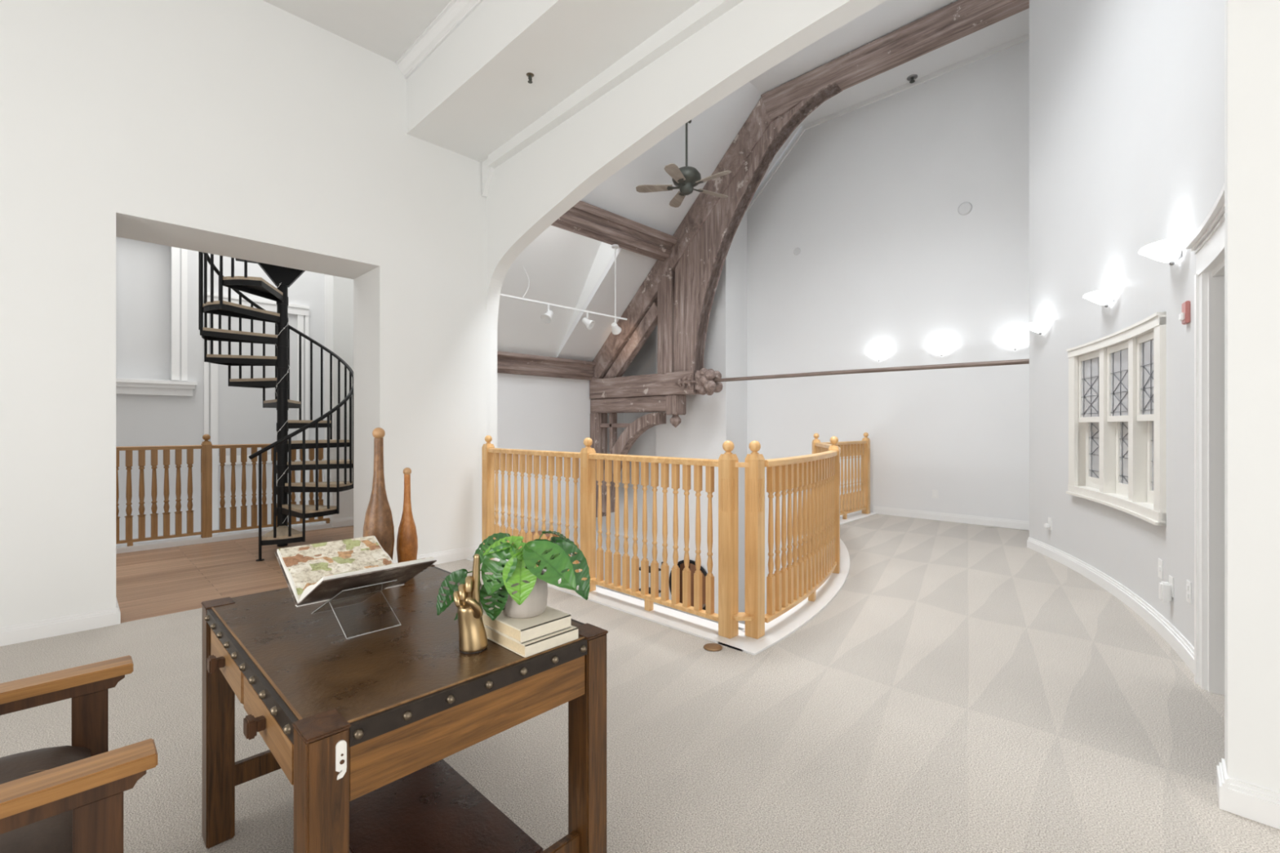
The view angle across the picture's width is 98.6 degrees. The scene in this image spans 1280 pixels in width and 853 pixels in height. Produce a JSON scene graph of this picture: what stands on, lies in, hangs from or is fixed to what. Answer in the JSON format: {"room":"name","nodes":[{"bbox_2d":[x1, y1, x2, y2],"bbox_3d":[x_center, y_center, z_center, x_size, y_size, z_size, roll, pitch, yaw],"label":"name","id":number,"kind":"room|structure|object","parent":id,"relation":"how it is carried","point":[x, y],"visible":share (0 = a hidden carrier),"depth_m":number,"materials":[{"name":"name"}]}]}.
{"room":"loft landing","nodes":[
{"label":"loft landing","id":0,"kind":"room"},
{"bbox_2d":[115,236,324,546],"bbox_3d":[-6.759,-0.325,6.604,0.302,8.750,6.130,0,0,44],"label":"wall","id":1,"kind":"structure","parent":0,"point":[143,268],"depth_m":7.23,"materials":[{"name":"grey paint"}]},
{"bbox_2d":[115,378,197,395],"bbox_3d":[-6.421,-0.490,6.653,0.120,0.180,1.670,0,0,44],"label":"trim","id":2,"kind":"structure","parent":1,"relation":"attached to","point":[123,386],"depth_m":6.94,"materials":[{"name":"paint"}]},
{"bbox_2d":[171,246,187,381],"bbox_3d":[-6.467,-1.625,6.670,0.030,2.050,1.530,0,0,44],"label":"trim","id":3,"kind":"structure","parent":1,"relation":"attached to","point":[175,251],"depth_m":7.14,"materials":[{"name":"paint"}]},
{"bbox_2d":[204,292,309,534],"bbox_3d":[-5.379,1.105,7.781,0.055,5.790,1.240,0,0,44],"label":"trim","id":4,"kind":"structure","parent":1,"relation":"attached to","point":[300,311],"depth_m":7.46,"materials":[{"name":"paint"}]},
{"bbox_2d":[0,0,487,627],"bbox_3d":[-3.848,-0.985,3.674,0.640,4.630,5.950,0,0,44],"label":"wall","id":5,"kind":"structure","parent":0,"point":[255,131],"depth_m":3.93,"materials":[{"name":"paint"}]},
{"bbox_2d":[0,545,480,646],"bbox_3d":[-3.844,1.246,3.663,0.660,0.108,5.940,0,0,44],"label":"baseboard","id":6,"kind":"structure","parent":5,"relation":"attached to","point":[26,632],"depth_m":3.48,"materials":[{"name":"paint"}]},
{"bbox_2d":[395,0,483,79],"bbox_3d":[0.723,-3.207,2.191,7.999,0.104,0.099,0,0,44],"label":"trim","id":7,"kind":"structure","parent":5,"relation":"attached to","point":[456,11],"depth_m":4.49,"materials":[{"name":"paint"}]},
{"bbox_2d":[324,274,353,527],"bbox_3d":[-3.864,-0.325,7.411,0.350,8.750,0.590,0,0,44],"label":"wall","id":8,"kind":"structure","parent":0,"point":[339,291],"depth_m":7.16,"materials":[{"name":"paint"}]},
{"bbox_2d":[115,522,331,553],"bbox_3d":[-5.889,1.525,5.231,0.180,0.550,5.360,0,0,44],"label":"trim","id":9,"kind":"structure","parent":8,"relation":"attached to","point":[248,534],"depth_m":6.16,"materials":[{"name":"paint"}]},
{"bbox_2d":[115,434,329,546],"bbox_3d":[-5.165,0.687,5.953,0.096,1.202,3.300,0,0,44],"label":"balustrade","id":10,"kind":"object","parent":9,"relation":"on","point":[206,447],"visible":0.59,"depth_m":6.18,"materials":[{"name":"brown wood"}]},
{"bbox_2d":[323,515,353,528],"bbox_3d":[-3.864,1.246,7.397,0.370,0.108,0.610,0,0,44],"label":"baseboard","id":11,"kind":"structure","parent":8,"relation":"attached to","point":[339,522],"depth_m":7.14,"materials":[{"name":"paint"}]},
{"bbox_2d":[262,0,451,62],"bbox_3d":[-0.949,-3.330,0.810,8.790,0.140,6.150,0,0,44],"label":"ceiling","id":12,"kind":"structure","parent":0,"point":[387,28],"depth_m":4.40,"materials":[{"name":"paint"}]},
{"bbox_2d":[406,0,700,162],"bbox_3d":[1.036,-2.960,2.516,8.000,0.600,0.800,0,0,44],"label":"ceiling beam","id":13,"kind":"structure","parent":12,"relation":"attached to","point":[473,94],"depth_m":4.15,"materials":[{"name":"paint"}]},
{"bbox_2d":[526,72,533,84],"bbox_3d":[-0.834,-2.644,4.178,0.070,0.062,0.070,0,0,44],"label":"sprinkler","id":14,"kind":"object","parent":13,"relation":"attached to","point":[530,75],"visible":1,"depth_m":4.17,"materials":[{"name":"metal"}]},
{"bbox_2d":[497,225,616,357],"bbox_3d":[-1.872,-2.549,8.477,2.220,2.702,3.070,0,0,44],"label":"ceiling","id":15,"kind":"structure","parent":0,"point":[562,267],"depth_m":9.23,"materials":[{"name":"paint"}]},
{"bbox_2d":[497,373,623,585],"bbox_3d":[-2.072,1.410,9.826,0.180,5.280,5.125,0,0,44],"label":"wall","id":16,"kind":"structure","parent":0,"point":[540,413],"depth_m":10.07,"materials":[{"name":"paint"}]},
{"bbox_2d":[497,351,595,380],"bbox_3d":[-2.316,-1.084,9.301,0.196,0.348,4.000,0,0,44],"label":"purlin","id":17,"kind":"object","parent":16,"relation":"attached to","point":[508,362],"visible":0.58,"depth_m":9.85,"materials":[{"name":"brown wood"}]},
{"bbox_2d":[507,559,744,630],"bbox_3d":[1.830,2.700,6.222,4.000,2.700,5.240,0,0,44],"label":"wall","id":18,"kind":"structure","parent":0,"point":[740,626],"depth_m":4.13,"materials":[{"name":"paint"}]},
{"bbox_2d":[465,511,877,655],"bbox_3d":[1.429,1.519,6.310,3.300,0.462,5.670,0,0,44],"label":"trim","id":19,"kind":"structure","parent":18,"relation":"attached to","point":[777,629],"depth_m":3.78,"materials":[{"name":"paint"}]},
{"bbox_2d":[481,435,737,639],"bbox_3d":[-0.468,0.687,4.388,2.932,1.202,0.099,0,0,44],"label":"balustrade","id":20,"kind":"object","parent":19,"relation":"on","point":[493,459],"visible":0.94,"depth_m":3.96,"materials":[{"name":"brown wood"}]},
{"bbox_2d":[732,432,870,639],"bbox_3d":[1.898,0.687,5.810,0.615,1.202,5.615,0,0,27],"label":"balustrade","id":21,"kind":"object","parent":19,"relation":"on","point":[815,522],"visible":1,"depth_m":3.77,"materials":[{"name":"brown wood"}]},
{"bbox_2d":[732,612,753,621],"bbox_3d":[0.627,1.163,3.367,0.124,0.025,0.118,0,0,44],"label":"rail","id":22,"kind":"object","parent":21,"relation":"attached to","point":[740,616],"depth_m":3.34,"materials":[{"name":"brown wood"}]},
{"bbox_2d":[0,514,1279,852],"bbox_3d":[0.369,1.320,3.950,10.950,0.040,12.200,0,0,44],"label":"floor","id":23,"kind":"structure","parent":0,"point":[963,688],"depth_m":2.41,"materials":[{"name":"carpet"}]},
{"bbox_2d":[0,655,157,852],"bbox_3d":[-1.482,0.850,1.085,0.694,0.900,0.745,0,0,44],"label":"armchair","id":24,"kind":"object","parent":23,"relation":"on","point":[66,798],"visible":1,"depth_m":1.09,"materials":[{"name":"brown wood"}]},
{"bbox_2d":[198,251,353,560],"bbox_3d":[-3.887,-0.623,5.996,1.504,3.853,1.441,0,0,44],"label":"spiral staircase","id":25,"kind":"structure","parent":23,"relation":"on","point":[282,534],"depth_m":5.96,"materials":[{"name":"black metal"}]},
{"bbox_2d":[275,282,290,523],"bbox_3d":[-3.909,-0.254,6.015,0.142,2.610,0.143,0,0,44],"label":"pole","id":26,"kind":"object","parent":25,"relation":"attached to","point":[281,282],"visible":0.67,"depth_m":5.97,"materials":[{"name":"black metal"}]},
{"bbox_2d":[200,564,608,852],"bbox_3d":[-0.747,0.928,1.612,1.121,0.744,0.759,0,0,44],"label":"table","id":27,"kind":"object","parent":23,"relation":"on","point":[362,728],"visible":0.94,"depth_m":1.39,"materials":[{"name":"brown wood"}]},
{"bbox_2d":[311,579,400,639],"bbox_3d":[-0.823,0.493,1.588,0.287,0.127,0.148,0,0,44],"label":"book stand","id":28,"kind":"object","parent":27,"relation":"on","point":[360,611],"visible":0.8,"depth_m":1.53,"materials":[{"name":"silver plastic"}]},
{"bbox_2d":[275,535,436,607],"bbox_3d":[-0.825,0.423,1.582,0.445,0.121,0.286,0,0,44],"label":"open book","id":29,"kind":"object","parent":28,"relation":"on","point":[313,573],"visible":0.98,"depth_m":1.58,"materials":[{"name":"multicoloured paper"}]},
{"bbox_2d":[362,427,394,559],"bbox_3d":[-0.942,0.281,1.984,0.105,0.555,0.105,0,0,44],"label":"club","id":30,"kind":"object","parent":27,"relation":"on","point":[378,522],"visible":0.65,"depth_m":1.96,"materials":[{"name":"brown wood"}]},
{"bbox_2d":[396,467,417,562],"bbox_3d":[-0.871,0.356,2.058,0.074,0.405,0.074,0,0,44],"label":"club","id":31,"kind":"object","parent":27,"relation":"on","point":[406,539],"visible":0.7,"depth_m":2.04,"materials":[{"name":"orange wood"}]},
{"bbox_2d":[349,759,542,852],"bbox_3d":[-0.737,1.073,1.627,1.050,0.025,0.340,0,0,44],"label":"shelf","id":32,"kind":"object","parent":27,"relation":"attached to","point":[433,808],"depth_m":1.48,"materials":[{"name":"brown wood"}]},
{"bbox_2d":[453,554,488,653],"bbox_3d":[-0.422,0.439,1.375,0.080,0.239,0.087,0,0,44],"label":"sculpture","id":33,"kind":"object","parent":27,"relation":"on","point":[473,638],"visible":1,"depth_m":1.36,"materials":[{"name":"gold metal"}]},
{"bbox_2d":[484,625,577,657],"bbox_3d":[-0.303,0.543,1.466,0.235,0.030,0.165,0,0,44],"label":"hardcover book","id":34,"kind":"object","parent":27,"relation":"on","point":[536,646],"visible":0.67,"depth_m":1.39,"materials":[{"name":"beige paper"}]},
{"bbox_2d":[482,604,570,643],"bbox_3d":[-0.314,0.511,1.468,0.220,0.032,0.155,0,0,44],"label":"hardcover book","id":35,"kind":"object","parent":34,"relation":"on","point":[552,620],"visible":0.68,"depth_m":1.40,"materials":[{"name":"beige paper"}]},
{"bbox_2d":[435,530,590,620],"bbox_3d":[-0.326,0.400,1.425,0.397,0.236,0.209,0,0,-11],"label":"potted plant","id":36,"kind":"object","parent":35,"relation":"on","point":[522,593],"visible":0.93,"depth_m":1.41,"materials":[{"name":"green plant"}]},
{"bbox_2d":[703,643,722,651],"bbox_3d":[0.428,1.295,3.233,0.110,0.008,0.110,0,0,44],"label":"floor outlet","id":37,"kind":"object","parent":23,"relation":"on","point":[708,646],"visible":1,"depth_m":3.22,"materials":[{"name":"gold metal"}]},
{"bbox_2d":[556,81,801,361],"bbox_3d":[-0.640,-3.129,8.394,3.910,3.862,5.400,0,0,44],"label":"ceiling","id":38,"kind":"structure","parent":0,"point":[711,133],"depth_m":8.52,"materials":[{"name":"paint"}]},
{"bbox_2d":[551,200,677,262],"bbox_3d":[-0.947,-3.029,7.981,0.551,0.409,4.000,0,0,44],"label":"purlin","id":39,"kind":"object","parent":38,"relation":"attached to","point":[584,219],"visible":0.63,"depth_m":8.39,"materials":[{"name":"brown wood"}]},
{"bbox_2d":[500,244,626,334],"bbox_3d":[-1.074,-2.123,7.807,0.197,1.393,2.549,0,0,42],"label":"track light","id":40,"kind":"object","parent":39,"relation":"hanging from","point":[546,317],"visible":0.99,"depth_m":8.09,"materials":[{"name":"white plastic"}]},
{"bbox_2d":[635,120,731,207],"bbox_3d":[0.703,-3.837,7.789,1.339,1.085,1.394,0,0,44],"label":"ceiling fan","id":41,"kind":"object","parent":38,"relation":"hanging from","point":[685,178],"visible":0.93,"depth_m":7.76,"materials":[{"name":"grey metal"}]},
{"bbox_2d":[589,0,1029,517],"bbox_3d":[2.241,-1.573,7.881,8.710,6.665,0.400,0,0,44],"label":"roof truss","id":42,"kind":"object","parent":38,"relation":"attached to","point":[676,296],"visible":0.96,"depth_m":8.88,"materials":[{"name":"wood"}]},
{"bbox_2d":[666,394,685,427],"bbox_3d":[0.617,-0.260,9.446,0.260,0.560,0.260,0,0,44],"label":"pendant","id":43,"kind":"object","parent":42,"relation":"attached to","point":[675,403],"depth_m":9.36,"materials":[{"name":"brown wood"}]},
{"bbox_2d":[623,211,746,624],"bbox_3d":[0.659,-0.525,10.642,2.980,9.150,0.800,0,0,44],"label":"wall","id":44,"kind":"structure","parent":0,"point":[708,421],"depth_m":9.66,"materials":[{"name":"paint"}]},
{"bbox_2d":[669,560,706,609],"bbox_3d":[0.890,2.860,9.815,0.960,0.960,0.030,0,0,44],"label":"round mirror","id":45,"kind":"object","parent":44,"relation":"attached to","point":[691,566],"visible":0.27,"depth_m":9.79,"materials":[{"name":"black metal"}]},
{"bbox_2d":[485,0,1279,793],"bbox_3d":[1.036,-1.835,2.977,0.140,6.330,8.652,0,0,-44],"label":"wall","id":46,"kind":"structure","parent":0,"point":[534,188],"depth_m":1.87,"materials":[{"name":"paint"}]},
{"bbox_2d":[481,0,743,197],"bbox_3d":[1.187,-2.502,2.665,0.079,0.365,7.999,0,0,-44],"label":"trim","id":47,"kind":"structure","parent":46,"relation":"attached to","point":[704,12],"depth_m":4.06,"materials":[{"name":"paint"}]},
{"bbox_2d":[1216,758,1279,829],"bbox_3d":[3.024,1.246,0.890,0.161,0.108,2.888,0,0,-44],"label":"baseboard","id":48,"kind":"structure","parent":46,"relation":"attached to","point":[1241,798],"depth_m":1.83,"materials":[{"name":"paint"}]},
{"bbox_2d":[746,40,1029,613],"bbox_3d":[4.341,-0.525,7.545,6.620,9.150,0.150,0,0,44],"label":"wall","id":49,"kind":"structure","parent":0,"point":[870,196],"depth_m":7.92,"materials":[{"name":"paint"}]},
{"bbox_2d":[793,247,800,254],"bbox_3d":[2.597,-2.900,9.108,0.120,0.120,0.020,0,0,44],"label":"round cover","id":50,"kind":"object","parent":49,"relation":"attached to","point":[797,251],"visible":1,"depth_m":9.10,"materials":[{"name":"grey paint"}]},
{"bbox_2d":[866,351,893,361],"bbox_3d":[3.506,-1.028,8.120,0.380,0.124,0.174,0,0,44],"label":"wall sconce","id":51,"kind":"object","parent":49,"relation":"attached to","point":[876,356],"visible":1,"depth_m":8.08,"materials":[{"name":"white glass"}]},
{"bbox_2d":[746,33,1029,212],"bbox_3d":[3.486,-4.366,8.244,4.420,1.108,0.030,0,0,44],"label":"trim","id":52,"kind":"structure","parent":49,"relation":"attached to","point":[1024,38],"depth_m":8.05,"materials":[{"name":"paint"}]},
{"bbox_2d":[926,346,957,356],"bbox_3d":[4.111,-1.028,7.537,0.380,0.124,0.174,0,0,44],"label":"wall sconce","id":53,"kind":"object","parent":49,"relation":"attached to","point":[943,350],"visible":1,"depth_m":7.50,"materials":[{"name":"white glass"}]},
{"bbox_2d":[873,506,1029,530],"bbox_3d":[5.009,1.246,6.783,4.200,0.108,0.020,0,0,44],"label":"baseboard","id":54,"kind":"structure","parent":49,"relation":"attached to","point":[1000,522],"depth_m":7.48,"materials":[{"name":"paint"}]},
{"bbox_2d":[957,201,972,215],"bbox_3d":[4.368,-2.930,7.401,0.170,0.170,0.020,0,0,44],"label":"round cover","id":55,"kind":"object","parent":49,"relation":"attached to","point":[964,208],"visible":1,"depth_m":7.39,"materials":[{"name":"grey paint"}]},
{"bbox_2d":[997,339,1029,350],"bbox_3d":[4.723,-1.028,6.948,0.380,0.124,0.174,0,0,44],"label":"wall sconce","id":56,"kind":"object","parent":49,"relation":"attached to","point":[1014,344],"visible":0.97,"depth_m":6.93,"materials":[{"name":"white glass"}]},
{"bbox_2d":[749,0,1029,127],"bbox_3d":[2.814,-4.985,5.197,5.560,0.130,5.650,0,0,44],"label":"ceiling","id":57,"kind":"structure","parent":0,"point":[889,16],"depth_m":7.18,"materials":[{"name":"paint"}]},
{"bbox_2d":[906,74,917,83],"bbox_3d":[3.838,-4.888,7.759,0.140,0.063,0.140,0,0,44],"label":"sprinkler","id":58,"kind":"object","parent":57,"relation":"attached to","point":[912,78],"visible":1,"depth_m":7.74,"materials":[{"name":"metal"}]},
{"bbox_2d":[1029,0,1224,647],"bbox_3d":[3.358,-1.835,3.772,0.486,6.330,4.665,0,0,27],"label":"wall","id":59,"kind":"structure","parent":0,"point":[1126,97],"depth_m":4.21,"materials":[{"name":"grey paint"}]},
{"bbox_2d":[1022,320,1051,334],"bbox_3d":[4.031,-0.998,5.631,0.174,0.124,0.380,0,0,13],"label":"wall sconce","id":60,"kind":"object","parent":59,"relation":"attached to","point":[1039,326],"visible":1,"depth_m":5.55,"materials":[{"name":"white glass"}]},
{"bbox_2d":[1044,517,1052,530],"bbox_3d":[4.065,0.970,5.491,0.050,0.120,0.074,0,0,14],"label":"wall outlet","id":61,"kind":"object","parent":59,"relation":"attached to","point":[1049,525],"visible":1,"depth_m":5.48,"materials":[{"name":"white plastic"}]},
{"bbox_2d":[1082,287,1119,307],"bbox_3d":[3.618,-0.998,4.353,0.174,0.124,0.380,0,0,23],"label":"wall sconce","id":62,"kind":"object","parent":59,"relation":"attached to","point":[1104,297],"visible":1,"depth_m":4.27,"materials":[{"name":"white glass"}]},
{"bbox_2d":[1026,537,1194,674],"bbox_3d":[3.597,1.244,4.324,0.199,0.112,3.396,0,0,23],"label":"baseboard","id":63,"kind":"structure","parent":59,"relation":"attached to","point":[1173,637],"depth_m":3.97,"materials":[{"name":"paint"}]},
{"bbox_2d":[1066,311,1166,525],"bbox_3d":[3.683,-0.048,4.194,0.259,1.325,1.800,0,0,23],"label":"window","id":64,"kind":"structure","parent":59,"relation":"in","point":[1117,380],"depth_m":4.22,"materials":[{"name":"beige paint"}]},
{"bbox_2d":[1158,558,1163,579],"bbox_3d":[3.292,0.900,3.484,0.011,0.120,0.074,0,0,29],"label":"wall outlet","id":65,"kind":"object","parent":59,"relation":"attached to","point":[1160,561],"visible":1,"depth_m":3.47,"materials":[{"name":"white plastic"}]},
{"bbox_2d":[1137,235,1186,265],"bbox_3d":[3.042,-0.998,3.228,0.174,0.124,0.380,0,0,32],"label":"wall sconce","id":66,"kind":"object","parent":59,"relation":"attached to","point":[1169,251],"visible":1,"depth_m":3.15,"materials":[{"name":"white glass"}]},
{"bbox_2d":[1159,574,1173,602],"bbox_3d":[3.173,0.978,3.322,0.055,0.155,0.074,0,0,31],"label":"night light","id":67,"kind":"object","parent":59,"relation":"attached to","point":[1166,588],"visible":1,"depth_m":3.30,"materials":[{"name":"white plastic"}]},
{"bbox_2d":[1178,300,1190,324],"bbox_3d":[3.021,-0.630,3.055,0.035,0.120,0.080,0,0,33],"label":"fire alarm","id":68,"kind":"object","parent":59,"relation":"attached to","point":[1184,316],"visible":1,"depth_m":3.03,"materials":[{"name":"red plastic"}]},
{"bbox_2d":[1186,579,1191,604],"bbox_3d":[3.019,0.910,3.031,0.011,0.120,0.074,0,0,33],"label":"wall outlet","id":69,"kind":"object","parent":59,"relation":"attached to","point":[1188,584],"visible":1,"depth_m":3.02,"materials":[{"name":"white plastic"}]},
{"bbox_3d":[-1.119,4.100,5.036,10.600,0.100,11.700,0,0,44],"label":"floor","id":70,"kind":"structure","parent":0,"visible":0},
{"bbox_2d":[511,530,557,560],"bbox_3d":[-1.969,2.960,9.327,0.540,2.180,1.060,0,0,44],"label":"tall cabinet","id":71,"kind":"object","parent":70,"relation":"on","point":[540,532],"visible":0.1,"depth_m":9.48,"materials":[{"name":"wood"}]},
{"bbox_2d":[639,561,663,594],"bbox_3d":[0.165,3.275,10.187,0.424,1.550,0.324,0,0,44],"label":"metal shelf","id":72,"kind":"object","parent":70,"relation":"on","point":[660,569],"visible":0.07,"depth_m":10.15,"materials":[{"name":"black metal"}]},
{"bbox_3d":[3.980,-0.285,3.563,2.673,3.230,5.255,0,0,44],"label":"wall","id":73,"kind":"structure","parent":0,"visible":0},
{"bbox_2d":[1185,183,1224,695],"bbox_3d":[2.615,0.180,2.280,0.390,2.240,1.151,0,0,39],"label":"door frame","id":74,"kind":"structure","parent":73,"relation":"in","point":[1207,242],"depth_m":2.69,"materials":[{"name":"paint"}]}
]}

